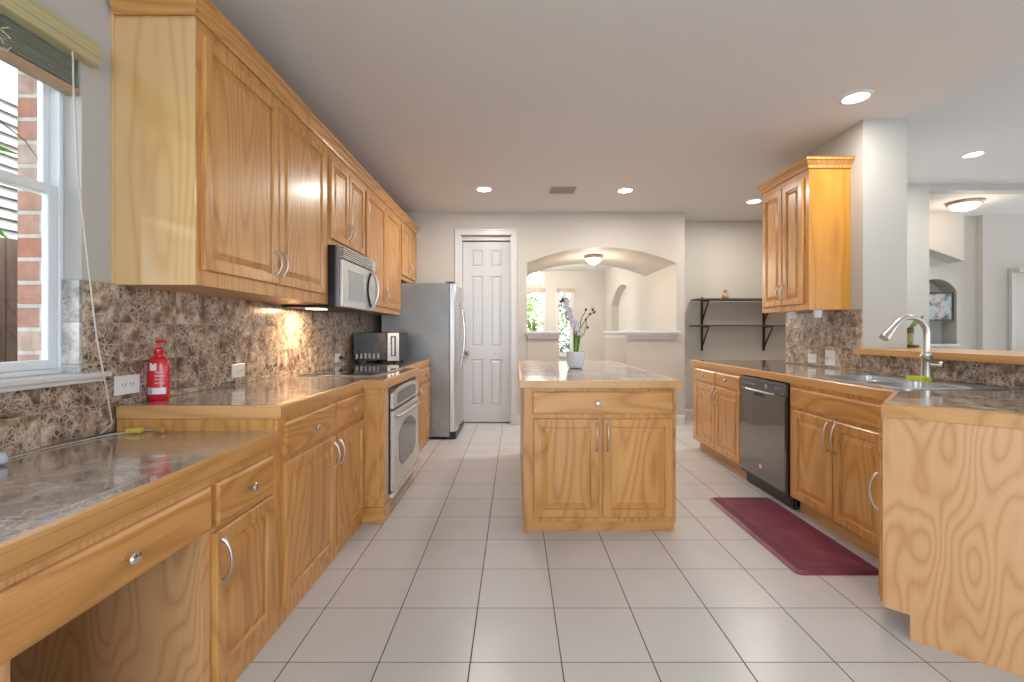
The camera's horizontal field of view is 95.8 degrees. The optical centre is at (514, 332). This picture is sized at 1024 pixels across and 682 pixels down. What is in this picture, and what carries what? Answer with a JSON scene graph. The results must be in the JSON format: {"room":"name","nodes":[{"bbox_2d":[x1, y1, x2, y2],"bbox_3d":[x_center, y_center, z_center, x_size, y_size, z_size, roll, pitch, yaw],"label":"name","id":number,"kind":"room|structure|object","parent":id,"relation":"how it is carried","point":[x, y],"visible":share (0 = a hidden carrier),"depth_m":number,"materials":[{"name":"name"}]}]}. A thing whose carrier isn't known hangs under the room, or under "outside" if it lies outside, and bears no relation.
{"room":"kitchen","nodes":[
{"label":"kitchen","id":0,"kind":"room"},
{"bbox_2d":[0,121,38,239],"bbox_3d":[-1.470,-0.187,1.124,0.155,1.181,0.554,0,0,0],"label":"plant","id":1,"kind":"object","parent":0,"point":[1,147],"visible":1,"depth_m":1.33,"materials":[{"name":"green plant"}]},
{"bbox_2d":[18,70,41,360],"bbox_3d":[-1.828,-0.330,2.400,0.094,3.100,7.800,0,0,0],"label":"brick wall","id":2,"kind":"structure","parent":0,"point":[29,203],"depth_m":1.75,"materials":[{"name":"red brick"}]},
{"bbox_2d":[2,0,381,456],"bbox_3d":[-1.715,-0.185,2.400,0.130,2.810,7.800,0,0,0],"label":"wall","id":3,"kind":"structure","parent":0,"point":[92,18],"depth_m":1.80,"materials":[{"name":"grey paint"}]},
{"bbox_2d":[0,12,63,378],"bbox_3d":[-1.748,-0.477,0.931,0.064,1.263,1.661,0,0,0],"label":"window","id":4,"kind":"structure","parent":3,"relation":"in","point":[50,183],"depth_m":1.72,"materials":[{"name":"white plastic"}]},
{"bbox_2d":[0,0,112,433],"bbox_3d":[-1.644,-0.354,0.906,0.117,1.501,1.853,0,0,0],"label":"window blind","id":5,"kind":"object","parent":4,"relation":"attached to","point":[21,49],"visible":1,"depth_m":1.62,"materials":[{"name":"beige fabric"}]},
{"bbox_2d":[0,371,111,392],"bbox_3d":[-1.658,0.172,0.945,0.116,0.036,1.790,0,0,0],"label":"window sill","id":6,"kind":"structure","parent":3,"relation":"attached to","point":[61,379],"depth_m":1.60,"materials":[{"name":"white wood"}]},
{"bbox_2d":[62,280,81,372],"bbox_3d":[-1.682,-0.023,1.757,0.066,0.354,0.010,0,0,0],"label":"trim","id":7,"kind":"structure","parent":3,"relation":"attached to","point":[71,289],"depth_m":1.75,"materials":[{"name":"stone"}]},
{"bbox_2d":[0,280,369,455],"bbox_3d":[-1.645,0.100,2.020,0.010,0.600,6.440,0,0,0],"label":"tile backsplash","id":8,"kind":"structure","parent":3,"relation":"attached to","point":[205,335],"depth_m":2.21,"materials":[{"name":"stone"}]},
{"bbox_2d":[114,374,139,395],"bbox_3d":[-1.636,0.220,1.955,0.007,0.080,0.125,0,0,0],"label":"wall outlet","id":9,"kind":"object","parent":8,"relation":"attached to","point":[125,384],"visible":1,"depth_m":1.95,"materials":[{"name":"white plastic"}]},
{"bbox_2d":[231,363,244,377],"bbox_3d":[-1.630,0.225,2.740,0.018,0.080,0.125,0,0,0],"label":"wall outlet","id":10,"kind":"object","parent":8,"relation":"attached to","point":[237,370],"visible":1,"depth_m":2.73,"materials":[{"name":"white plastic"}]},
{"bbox_2d":[335,353,347,362],"bbox_3d":[-1.613,0.235,4.361,0.054,0.080,0.281,0,0,0],"label":"wall outlet","id":11,"kind":"object","parent":8,"relation":"attached to","point":[338,357],"visible":1,"depth_m":4.29,"materials":[{"name":"white plastic"}]},
{"bbox_2d":[111,12,327,303],"bbox_3d":[-1.453,-0.763,2.565,0.394,1.134,1.350,0,0,0],"label":"upper cabinet","id":12,"kind":"object","parent":3,"relation":"attached to","point":[262,173],"depth_m":1.95,"materials":[{"name":"brown wood"}]},
{"bbox_2d":[108,0,419,234],"bbox_3d":[-1.447,-1.333,3.982,0.380,0.075,4.286,0,0,0],"label":"crown molding","id":13,"kind":"structure","parent":3,"relation":"attached to","point":[205,11],"depth_m":2.27,"materials":[{"name":"brown wood"}]},
{"bbox_2d":[328,148,364,255],"bbox_3d":[-1.452,-0.975,3.635,0.393,0.710,0.789,0,0,0],"label":"upper cabinet","id":14,"kind":"object","parent":3,"relation":"attached to","point":[346,191],"visible":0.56,"depth_m":3.55,"materials":[{"name":"brown wood"}]},
{"bbox_2d":[282,245,379,311],"bbox_3d":[-1.385,-0.394,3.636,0.507,0.446,0.777,0,0,0],"label":"microwave","id":15,"kind":"object","parent":14,"relation":"attached to","point":[352,278],"visible":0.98,"depth_m":3.41,"materials":[{"name":"silver metal"}]},
{"bbox_2d":[348,184,400,314],"bbox_3d":[-1.452,-0.763,4.658,0.393,1.134,1.254,0,0,0],"label":"upper cabinet","id":16,"kind":"object","parent":3,"relation":"attached to","point":[382,225],"visible":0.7,"depth_m":4.58,"materials":[{"name":"brown wood"}]},
{"bbox_2d":[400,219,416,282],"bbox_3d":[-1.452,-0.973,5.705,0.393,0.715,0.839,0,0,0],"label":"upper cabinet","id":17,"kind":"object","parent":3,"relation":"attached to","point":[408,237],"visible":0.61,"depth_m":5.66,"materials":[{"name":"brown wood"}]},
{"bbox_2d":[527,314,538,330],"bbox_3d":[0.444,0.380,11.494,0.470,1.681,0.448,0,0,31],"label":"plant","id":18,"kind":"object","parent":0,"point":[534,324],"visible":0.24,"depth_m":11.43,"materials":[{"name":"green plant"}]},
{"bbox_2d":[527,339,558,360],"bbox_3d":[0.368,0.652,6.857,0.417,1.135,1.485,0,0,0],"label":"wall","id":19,"kind":"structure","parent":0,"point":[537,349],"depth_m":6.12,"materials":[{"name":"beige paint"}]},
{"bbox_2d":[524,331,560,338],"bbox_3d":[0.362,0.033,6.845,0.476,0.105,1.590,0,0,0],"label":"trim","id":20,"kind":"structure","parent":19,"relation":"on","point":[529,334],"depth_m":6.08,"materials":[{"name":"white wood"}]},
{"bbox_2d":[405,212,684,424],"bbox_3d":[0.233,-0.185,6.215,4.026,2.810,0.170,0,0,0],"label":"wall","id":21,"kind":"structure","parent":0,"point":[540,235],"depth_m":6.13,"materials":[{"name":"grey paint"}]},
{"bbox_2d":[455,229,516,424],"bbox_3d":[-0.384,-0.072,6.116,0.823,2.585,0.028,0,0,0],"label":"trim","id":22,"kind":"structure","parent":21,"relation":"attached to","point":[458,232],"depth_m":6.11,"materials":[{"name":"white wood"}]},
{"bbox_2d":[463,242,509,421],"bbox_3d":[-0.384,-0.007,6.221,0.633,2.425,0.099,0,0,0],"label":"door","id":23,"kind":"structure","parent":21,"relation":"in","point":[486,265],"depth_m":6.24,"materials":[{"name":"white paint"}]},
{"bbox_2d":[517,415,519,424],"bbox_3d":[0.070,1.155,6.122,0.179,0.130,0.016,0,0,0],"label":"baseboard","id":24,"kind":"structure","parent":21,"relation":"attached to","point":[518,416],"depth_m":6.11,"materials":[{"name":"white wood"}]},
{"bbox_2d":[677,415,684,424],"bbox_3d":[2.191,1.155,6.122,0.106,0.130,0.016,0,0,0],"label":"baseboard","id":25,"kind":"structure","parent":21,"relation":"attached to","point":[680,418],"depth_m":6.11,"materials":[{"name":"white"}]},
{"bbox_2d":[527,271,604,360],"bbox_3d":[-0.085,-0.185,12.080,4.830,2.810,0.160,0,0,0],"label":"wall","id":26,"kind":"structure","parent":0,"point":[589,286],"depth_m":12.00,"materials":[{"name":"grey paint"}]},
{"bbox_2d":[527,292,542,330],"bbox_3d":[0.469,-0.270,12.055,0.539,1.660,0.070,0,0,0],"label":"window","id":27,"kind":"structure","parent":26,"relation":"in","point":[542,292],"depth_m":12.02,"materials":[{"name":"white"}]},
{"bbox_2d":[527,288,545,291],"bbox_3d":[0.469,-1.090,11.932,0.639,0.100,0.065,0,0,0],"label":"window valance","id":28,"kind":"object","parent":26,"relation":"attached to","point":[528,289],"visible":0.64,"depth_m":11.90,"materials":[{"name":"beige fabric"}]},
{"bbox_2d":[544,292,545,330],"bbox_3d":[0.469,-0.270,11.964,0.719,1.780,0.069,0,0,0],"label":"trim","id":29,"kind":"structure","parent":26,"relation":"attached to","point":[544,292],"depth_m":11.97,"materials":[{"name":"white wood"}]},
{"bbox_2d":[558,292,571,353],"bbox_3d":[1.293,-0.270,12.055,0.358,1.660,0.070,0,0,0],"label":"window","id":30,"kind":"structure","parent":26,"relation":"in","point":[564,323],"depth_m":12.02,"materials":[{"name":"white"}]},
{"bbox_2d":[556,292,573,356],"bbox_3d":[1.293,-0.270,11.964,0.538,1.780,0.069,0,0,0],"label":"trim","id":31,"kind":"structure","parent":26,"relation":"attached to","point":[560,355],"depth_m":11.97,"materials":[{"name":"white"}]},
{"bbox_2d":[556,288,573,291],"bbox_3d":[1.293,-1.090,11.932,0.458,0.100,0.065,0,0,0],"label":"window valance","id":32,"kind":"object","parent":26,"relation":"attached to","point":[557,289],"visible":1,"depth_m":11.90,"materials":[{"name":"beige fabric"}]},
{"bbox_2d":[527,250,671,330],"bbox_3d":[0.233,-0.185,6.950,4.026,2.810,1.299,0,0,0],"label":"wall","id":33,"kind":"structure","parent":0,"point":[657,273],"depth_m":6.85,"materials":[{"name":"grey paint"}]},
{"bbox_2d":[584,255,602,265],"bbox_3d":[1.145,-1.042,6.750,0.274,0.144,0.274,0,0,0],"label":"flush light","id":34,"kind":"object","parent":33,"relation":"attached to","point":[591,259],"visible":1,"depth_m":6.66,"materials":[{"name":"white glass"}]},
{"bbox_2d":[210,0,1023,270],"bbox_3d":[0.925,-1.740,5.900,6.850,0.300,14.200,0,0,0],"label":"ceiling","id":35,"kind":"structure","parent":0,"point":[690,106],"depth_m":2.95,"materials":[{"name":"white paint"}]},
{"bbox_2d":[475,186,492,191],"bbox_3d":[-0.343,-1.585,5.130,0.192,0.009,0.192,0,0,0],"label":"recessed light","id":36,"kind":"object","parent":35,"relation":"in","point":[482,188],"visible":1,"depth_m":5.13,"materials":[{"name":"white"}]},
{"bbox_2d":[527,272,544,284],"bbox_3d":[0.361,-1.317,10.199,0.570,0.544,0.549,0,0,-42],"label":"crystal chandelier","id":37,"kind":"object","parent":35,"relation":"hanging from","point":[531,275],"visible":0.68,"depth_m":10.17,"materials":[{"name":"clear glass"}]},
{"bbox_2d":[549,186,576,193],"bbox_3d":[0.530,-1.584,5.155,0.280,0.012,0.230,0,0,0],"label":"ceiling vent","id":38,"kind":"object","parent":35,"relation":"in","point":[554,189],"visible":1,"depth_m":5.13,"materials":[{"name":"grey metal"}]},
{"bbox_2d":[616,188,633,192],"bbox_3d":[1.230,-1.585,5.170,0.192,0.009,0.192,0,0,0],"label":"recessed light","id":39,"kind":"object","parent":35,"relation":"in","point":[621,190],"visible":1,"depth_m":5.16,"materials":[{"name":"white"}]},
{"bbox_2d":[745,199,761,203],"bbox_3d":[2.890,-1.585,5.600,0.192,0.009,0.192,0,0,0],"label":"recessed light","id":40,"kind":"object","parent":35,"relation":"in","point":[752,201],"visible":0.94,"depth_m":5.59,"materials":[{"name":"white"}]},
{"bbox_2d":[838,90,873,104],"bbox_3d":[2.300,-1.585,3.126,0.192,0.009,0.192,0,0,0],"label":"recessed light","id":41,"kind":"object","parent":35,"relation":"in","point":[855,97],"visible":1,"depth_m":3.12,"materials":[{"name":"white"}]},
{"bbox_2d":[605,266,644,330],"bbox_3d":[2.415,-0.185,9.800,0.170,2.810,4.400,0,0,0],"label":"wall","id":42,"kind":"structure","parent":0,"point":[616,279],"depth_m":10.29,"materials":[{"name":"grey paint"}]},
{"bbox_2d":[618,286,632,330],"bbox_3d":[2.550,-0.185,9.900,0.099,2.810,4.600,0,0,0],"label":"wall","id":43,"kind":"structure","parent":0,"point":[625,308],"depth_m":10.48,"materials":[{"name":"grey paint"}]},
{"bbox_2d":[236,418,1023,681],"bbox_3d":[4.025,1.270,4.500,11.950,0.100,17.000,0,0,0],"label":"floor","id":44,"kind":"structure","parent":0,"point":[451,586],"depth_m":2.10,"materials":[{"name":"beige tile"}]},
{"bbox_2d":[0,482,210,681],"bbox_3d":[-1.282,0.830,0.889,0.712,0.780,1.178,0,0,0],"label":"desk unit","id":45,"kind":"object","parent":44,"relation":"on","point":[129,602],"visible":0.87,"depth_m":1.44,"materials":[{"name":"brown wood"}]},
{"bbox_2d":[0,431,280,582],"bbox_3d":[-1.300,0.438,0.649,0.680,0.070,2.498,0,0,0],"label":"countertop","id":46,"kind":"structure","parent":45,"relation":"on","point":[54,500],"depth_m":1.29,"materials":[{"name":"stone"}]},
{"bbox_2d":[0,451,8,465],"bbox_3d":[-1.565,0.381,1.400,0.047,0.046,0.047,0,0,0],"label":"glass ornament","id":47,"kind":"object","parent":46,"relation":"on","point":[4,457],"visible":1,"depth_m":1.40,"materials":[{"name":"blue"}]},
{"bbox_2d":[9,429,152,458],"bbox_3d":[-1.585,0.395,1.423,0.135,0.013,0.938,0,0,10],"label":"cord","id":48,"kind":"object","parent":46,"relation":"on","point":[146,429],"visible":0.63,"depth_m":1.66,"materials":[{"name":"beige plastic"}]},
{"bbox_2d":[125,428,143,433],"bbox_3d":[-1.520,0.392,1.847,0.060,0.022,0.022,0,0,-6],"label":"connector","id":49,"kind":"object","parent":46,"relation":"on","point":[130,430],"visible":1,"depth_m":1.84,"materials":[{"name":"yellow plastic"}]},
{"bbox_2d":[153,427,165,432],"bbox_3d":[-1.433,0.392,1.861,0.047,0.022,0.022,0,0,15],"label":"connector","id":50,"kind":"object","parent":46,"relation":"on","point":[158,429],"visible":1,"depth_m":1.85,"materials":[{"name":"brown plastic"}]},
{"bbox_2d":[117,389,363,628],"bbox_3d":[-1.278,0.788,2.425,0.714,0.864,1.050,0,0,0],"label":"base cabinet","id":51,"kind":"object","parent":44,"relation":"on","point":[320,450],"visible":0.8,"depth_m":2.19,"materials":[{"name":"brown wood"}]},
{"bbox_2d":[209,449,276,681],"bbox_3d":[-1.278,0.830,1.688,0.714,0.780,0.419,0,0,0],"label":"base cabinet","id":52,"kind":"object","parent":44,"relation":"on","point":[243,532],"visible":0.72,"depth_m":1.63,"materials":[{"name":"brown wood"}]},
{"bbox_2d":[362,375,416,522],"bbox_3d":[-1.238,0.788,3.470,0.801,0.864,1.030,0,0,0],"label":"base cabinet","id":53,"kind":"object","parent":44,"relation":"on","point":[377,500],"visible":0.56,"depth_m":2.96,"materials":[{"name":"brown wood"}]},
{"bbox_2d":[389,377,419,497],"bbox_3d":[-1.114,0.747,3.510,0.672,0.739,0.812,0,0,0],"label":"wall oven","id":54,"kind":"object","parent":53,"relation":"in","point":[404,402],"visible":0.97,"depth_m":3.36,"materials":[{"name":"silver metal"}]},
{"bbox_2d":[417,364,429,451],"bbox_3d":[-1.278,0.788,4.615,0.714,0.864,1.250,0,0,0],"label":"base cabinet","id":55,"kind":"object","parent":44,"relation":"on","point":[423,377],"visible":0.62,"depth_m":4.90,"materials":[{"name":"brown wood"}]},
{"bbox_2d":[116,359,429,418],"bbox_3d":[-1.232,0.329,3.574,0.814,0.052,3.343,0,0,0],"label":"countertop","id":56,"kind":"structure","parent":55,"relation":"on","point":[279,397],"depth_m":2.24,"materials":[{"name":"stone"}]},
{"bbox_2d":[147,340,169,400],"bbox_3d":[-1.600,0.168,2.080,0.089,0.272,0.057,0,0,0],"label":"pump bottle","id":57,"kind":"object","parent":56,"relation":"on","point":[158,369],"visible":1,"depth_m":2.06,"materials":[{"name":"red plastic"}]},
{"bbox_2d":[295,366,403,375],"bbox_3d":[-1.232,0.299,3.670,0.595,0.008,0.900,0,0,0],"label":"cooktop","id":58,"kind":"object","parent":56,"relation":"in","point":[342,370],"visible":1,"depth_m":3.50,"materials":[{"name":"black glass"}]},
{"bbox_2d":[354,332,407,362],"bbox_3d":[-1.373,0.151,4.752,0.455,0.306,0.376,0,0,0],"label":"toaster","id":59,"kind":"object","parent":56,"relation":"on","point":[368,346],"visible":1,"depth_m":4.58,"materials":[{"name":"black plastic"}]},
{"bbox_2d":[356,354,379,358],"bbox_3d":[-1.455,0.233,4.574,0.230,0.050,0.020,0,0,0],"label":"print","id":60,"kind":"object","parent":59,"relation":"attached to","point":[358,356],"depth_m":4.58,"materials":[{"name":"grey"}]},
{"bbox_2d":[382,282,465,438],"bbox_3d":[-1.059,0.320,5.685,0.922,1.800,0.830,0,0,0],"label":"refrigerator","id":61,"kind":"object","parent":44,"relation":"on","point":[432,315],"visible":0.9,"depth_m":5.27,"materials":[{"name":"metal"}]},
{"bbox_2d":[518,361,682,532],"bbox_3d":[0.516,0.755,3.741,0.979,0.930,1.950,0,0,0],"label":"kitchen island","id":62,"kind":"object","parent":44,"relation":"on","point":[598,438],"visible":1,"depth_m":2.80,"materials":[{"name":"brown wood"}]},
{"bbox_2d":[560,297,594,367],"bbox_3d":[0.510,0.001,3.788,0.268,0.578,0.148,0,0,-27],"label":"potted orchid","id":63,"kind":"object","parent":62,"relation":"on","point":[575,358],"visible":1,"depth_m":3.76,"materials":[{"name":"white"}]},
{"bbox_2d":[693,365,746,476],"bbox_3d":[2.203,0.782,4.365,0.744,0.876,1.060,0,0,0],"label":"base cabinet","id":64,"kind":"object","parent":44,"relation":"on","point":[716,393],"visible":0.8,"depth_m":4.27,"materials":[{"name":"brown wood"}]},
{"bbox_2d":[740,375,796,509],"bbox_3d":[2.144,0.786,3.505,0.611,0.868,0.646,0,0,0],"label":"dishwasher","id":65,"kind":"object","parent":44,"relation":"on","point":[764,403],"visible":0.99,"depth_m":3.42,"materials":[{"name":"black plastic"}]},
{"bbox_2d":[709,497,878,574],"bbox_3d":[1.643,1.211,2.862,0.451,0.016,1.075,0,0,0],"label":"floor mat","id":66,"kind":"object","parent":44,"relation":"on","point":[804,549],"visible":0.98,"depth_m":2.69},
{"bbox_2d":[790,383,884,558],"bbox_3d":[2.203,0.782,2.745,0.744,0.876,0.860,0,0,0],"label":"base cabinet","id":67,"kind":"object","parent":44,"relation":"on","point":[835,454],"visible":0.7,"depth_m":2.69,"materials":[{"name":"brown wood"}]},
{"bbox_2d":[691,360,1023,428],"bbox_3d":[2.197,0.316,3.011,1.177,0.053,3.945,0,0,6],"label":"countertop","id":68,"kind":"structure","parent":67,"relation":"on","point":[994,408],"depth_m":2.17,"materials":[{"name":"stone"}]},
{"bbox_2d":[810,375,1006,389],"bbox_3d":[2.243,0.372,2.730,0.555,0.172,0.780,0,0,0],"label":"sink","id":69,"kind":"object","parent":68,"relation":"in","point":[889,381],"visible":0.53,"depth_m":2.71,"materials":[{"name":"silver metal"}]},
{"bbox_2d":[906,376,931,381],"bbox_3d":[2.407,0.274,2.760,0.058,0.022,0.140,0,0,0],"label":"sponge","id":70,"kind":"object","parent":69,"relation":"on","point":[916,378],"visible":1,"depth_m":2.73,"materials":[{"name":"yellow"}]},
{"bbox_2d":[879,315,943,380],"bbox_3d":[2.342,0.090,2.758,0.375,0.390,0.112,0,0,0],"label":"kitchen faucet","id":71,"kind":"object","parent":68,"relation":"on","point":[927,363],"visible":0.89,"depth_m":2.75,"materials":[{"name":"silver metal"}]},
{"bbox_2d":[868,416,1023,676],"bbox_3d":[2.044,0.782,1.661,1.083,0.876,1.288,0,0,0],"label":"base cabinet","id":72,"kind":"object","parent":44,"relation":"on","point":[951,507],"visible":0.91,"depth_m":1.75,"materials":[{"name":"brown wood"}]},
{"bbox_2d":[605,338,676,424],"bbox_3d":[1.804,0.652,6.857,0.667,1.135,1.485,0,0,0],"label":"wall","id":73,"kind":"structure","parent":0,"point":[659,356],"depth_m":6.12,"materials":[{"name":"beige paint"}]},
{"bbox_2d":[603,331,680,338],"bbox_3d":[1.808,0.033,6.845,0.721,0.105,1.590,0,0,0],"label":"trim","id":74,"kind":"structure","parent":73,"relation":"on","point":[608,334],"depth_m":6.08,"materials":[{"name":"white wood"}]},
{"bbox_2d":[685,221,786,408],"bbox_3d":[3.373,-0.185,6.675,2.253,2.810,0.150,0,0,0],"label":"wall","id":75,"kind":"structure","parent":0,"point":[720,256],"depth_m":6.60,"materials":[{"name":"grey paint"}]},
{"bbox_2d":[685,409,692,417],"bbox_3d":[3.270,1.155,6.592,2.040,0.130,0.016,0,0,0],"label":"baseboard","id":76,"kind":"structure","parent":75,"relation":"attached to","point":[688,412],"depth_m":6.58,"materials":[{"name":"white"}]},
{"bbox_2d":[689,297,785,350],"bbox_3d":[3.210,-0.120,6.464,1.480,0.760,0.268,0,0,0],"label":"wall shelf","id":77,"kind":"object","parent":75,"relation":"attached to","point":[701,299],"visible":0.75,"depth_m":6.47,"materials":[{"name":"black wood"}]},
{"bbox_2d":[722,289,728,297],"bbox_3d":[2.930,-0.536,6.450,0.090,0.135,0.090,0,0,0],"label":"figurine","id":78,"kind":"object","parent":77,"relation":"on","point":[725,295],"visible":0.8,"depth_m":6.43,"materials":[{"name":"ceramic"}]},
{"bbox_2d":[787,120,1023,389],"bbox_3d":[2.875,-0.185,2.490,0.550,2.810,3.880,0,0,0],"label":"wall","id":79,"kind":"structure","parent":0,"point":[879,147],"depth_m":3.46,"materials":[{"name":"grey paint"}]},
{"bbox_2d":[756,156,854,194],"bbox_3d":[2.412,-1.308,3.901,0.375,0.075,0.737,0,0,0],"label":"crown molding","id":80,"kind":"structure","parent":79,"relation":"attached to","point":[807,162],"depth_m":3.59,"materials":[{"name":"brown wood"}]},
{"bbox_2d":[762,168,850,312],"bbox_3d":[2.411,-0.744,3.925,0.376,1.133,0.678,0,0,0],"label":"upper cabinet","id":81,"kind":"object","parent":79,"relation":"attached to","point":[785,207],"depth_m":3.59,"materials":[{"name":"brown wood"}]},
{"bbox_2d":[787,311,796,318],"bbox_3d":[2.345,-0.146,3.920,0.067,0.062,0.067,0,0,0],"label":"puck light","id":82,"kind":"object","parent":81,"relation":"attached to","point":[791,315],"visible":0.95,"depth_m":3.90,"materials":[{"name":"white"}]},
{"bbox_2d":[813,310,822,317],"bbox_3d":[2.380,-0.146,3.640,0.067,0.062,0.067,0,0,0],"label":"puck light","id":83,"kind":"object","parent":81,"relation":"attached to","point":[816,313],"visible":0.99,"depth_m":3.62,"materials":[{"name":"white"}]},
{"bbox_2d":[786,309,1023,388],"bbox_3d":[2.595,0.056,2.665,0.010,0.464,3.530,0,0,0],"label":"tile backsplash","id":84,"kind":"structure","parent":79,"relation":"attached to","point":[841,331],"depth_m":3.53,"materials":[{"name":"stone"}]},
{"bbox_2d":[808,354,816,362],"bbox_3d":[2.586,0.225,4.030,0.007,0.078,0.115,0,0,0],"label":"wall outlet","id":85,"kind":"object","parent":84,"relation":"attached to","point":[812,358],"visible":1,"depth_m":4.02,"materials":[{"name":"white plastic"}]},
{"bbox_2d":[825,350,835,365],"bbox_3d":[2.580,0.208,3.800,0.018,0.125,0.120,0,0,0],"label":"wall outlet","id":86,"kind":"object","parent":84,"relation":"attached to","point":[830,355],"visible":1,"depth_m":3.79,"materials":[{"name":"white plastic"}]},
{"bbox_2d":[853,348,1023,364],"bbox_3d":[2.850,0.139,2.165,0.661,0.042,3.230,0,0,0],"label":"bar ledge","id":87,"kind":"object","parent":79,"relation":"on","point":[990,356],"visible":0.78,"depth_m":2.73,"materials":[{"name":"brown wood"}]},
{"bbox_2d":[907,315,924,347],"bbox_3d":[3.072,-0.008,3.592,0.124,0.250,0.146,0,0,-42],"label":"vase","id":88,"kind":"object","parent":87,"relation":"on","point":[910,331],"visible":0.66,"depth_m":3.58,"materials":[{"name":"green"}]},
{"bbox_2d":[929,282,941,342],"bbox_3d":[5.700,-0.265,7.276,2.600,2.970,0.049,0,0,0],"label":"wall","id":89,"kind":"structure","parent":0,"point":[935,327],"depth_m":7.25,"materials":[{"name":"grey paint"}]},
{"bbox_2d":[929,213,963,263],"bbox_3d":[6.075,-1.395,6.875,0.950,0.709,0.249,0,0,0],"label":"wall","id":90,"kind":"structure","parent":0,"point":[946,230],"depth_m":6.75,"materials":[{"name":"grey paint"}]},
{"bbox_2d":[929,217,975,349],"bbox_3d":[5.685,-0.265,7.125,2.570,2.970,0.250,0,0,0],"label":"wall","id":91,"kind":"structure","parent":0,"point":[959,278],"depth_m":7.00,"materials":[{"name":"grey paint"}]},
{"bbox_2d":[929,292,953,320],"bbox_3d":[6.370,-0.395,7.035,0.580,0.430,0.030,0,0,0],"label":"framed picture","id":92,"kind":"object","parent":91,"relation":"attached to","point":[941,304],"visible":0.59,"depth_m":7.04,"materials":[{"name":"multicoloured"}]},
{"bbox_2d":[930,343,960,345],"bbox_3d":[6.370,0.188,7.100,0.660,0.035,0.280,0,0,0],"label":"trim","id":93,"kind":"structure","parent":91,"relation":"attached to","point":[931,344],"depth_m":6.96,"materials":[{"name":"white wood"}]},
{"bbox_2d":[907,57,1023,183],"bbox_3d":[6.465,-1.955,2.250,7.069,0.250,6.900,0,0,0],"label":"ceiling","id":94,"kind":"structure","parent":0,"point":[987,115],"depth_m":4.30,"materials":[{"name":"white paint"}]},
{"bbox_2d":[960,151,985,157],"bbox_3d":[4.700,-1.825,4.750,0.192,0.009,0.192,0,0,0],"label":"recessed light","id":95,"kind":"object","parent":94,"relation":"in","point":[975,153],"visible":1,"depth_m":4.74,"materials":[{"name":"white"}]},
{"bbox_2d":[907,184,1023,347],"bbox_3d":[7.205,-0.305,5.780,5.590,3.050,0.160,0,0,0],"label":"wall","id":96,"kind":"structure","parent":0,"point":[917,194],"depth_m":5.70,"materials":[{"name":"grey paint"}]},
{"bbox_2d":[929,194,1023,216],"bbox_3d":[7.000,-1.865,7.230,6.000,0.230,2.740,0,0,0],"label":"ceiling","id":97,"kind":"structure","parent":0,"point":[994,204],"depth_m":6.28,"materials":[{"name":"white paint"}]},
{"bbox_2d":[945,198,984,212],"bbox_3d":[6.020,-1.676,6.200,0.376,0.144,0.376,0,0,0],"label":"flush light","id":98,"kind":"object","parent":97,"relation":"attached to","point":[964,205],"visible":1,"depth_m":6.11,"materials":[{"name":"white glass"}]},
{"bbox_2d":[976,214,1023,350],"bbox_3d":[8.486,-0.265,6.900,3.076,2.970,0.448,0,0,5],"label":"wall","id":99,"kind":"structure","parent":0,"point":[999,238],"depth_m":6.88,"materials":[{"name":"grey paint"}]},
{"bbox_2d":[1009,268,1023,350],"bbox_3d":[7.850,0.140,6.745,1.108,2.160,0.162,0,0,3],"label":"trim","id":100,"kind":"structure","parent":99,"relation":"attached to","point":[1012,272],"depth_m":6.80,"materials":[{"name":"grey paint"}]},
{"bbox_2d":[1016,273,1023,350],"bbox_3d":[7.855,0.170,6.793,0.990,2.100,0.145,0,0,0],"label":"door","id":101,"kind":"structure","parent":99,"relation":"in","point":[1019,276],"depth_m":6.83,"materials":[{"name":"grey paint"}]},
{"label":"outside","id":102,"kind":"structure","parent":0,"visible":0},
{"bbox_3d":[-2.000,1.380,11.000,24.000,0.280,38.000,0,0,0],"label":"ground","id":103,"kind":"structure","parent":102,"visible":0},
{"bbox_2d":[0,89,17,239],"bbox_3d":[-6.075,-0.606,7.600,1.850,3.692,8.800,0,0,0],"label":"neighbor house","id":104,"kind":"structure","parent":103,"relation":"on","point":[8,102],"depth_m":4.73,"materials":[{"name":"white"}]},
{"bbox_2d":[0,237,17,361],"bbox_3d":[-3.035,0.335,6.497,0.030,1.810,8.993,0,0,0],"label":"fence","id":105,"kind":"object","parent":103,"relation":"on","point":[8,248],"visible":0.02,"depth_m":2.76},
{"bbox_2d":[527,292,541,330],"bbox_3d":[0.209,-0.637,15.303,2.046,3.758,1.821,0,0,0],"label":"tree","id":106,"kind":"object","parent":103,"relation":"on","point":[530,304],"visible":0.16,"depth_m":15.18,"materials":[{"name":"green plant"}]},
{"bbox_2d":[540,292,569,344],"bbox_3d":[2.097,-0.728,17.493,2.360,3.940,2.046,0,0,0],"label":"tree","id":107,"kind":"object","parent":103,"relation":"on","point":[561,304],"visible":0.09,"depth_m":17.33,"materials":[{"name":"green plant"}]},
{"bbox_2d":[559,329,569,351],"bbox_3d":[1.806,0.620,14.393,2.204,1.641,1.471,0,0,0],"label":"bush","id":108,"kind":"object","parent":103,"relation":"on","point":[567,347],"visible":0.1,"depth_m":14.24,"materials":[{"name":"green plant"}]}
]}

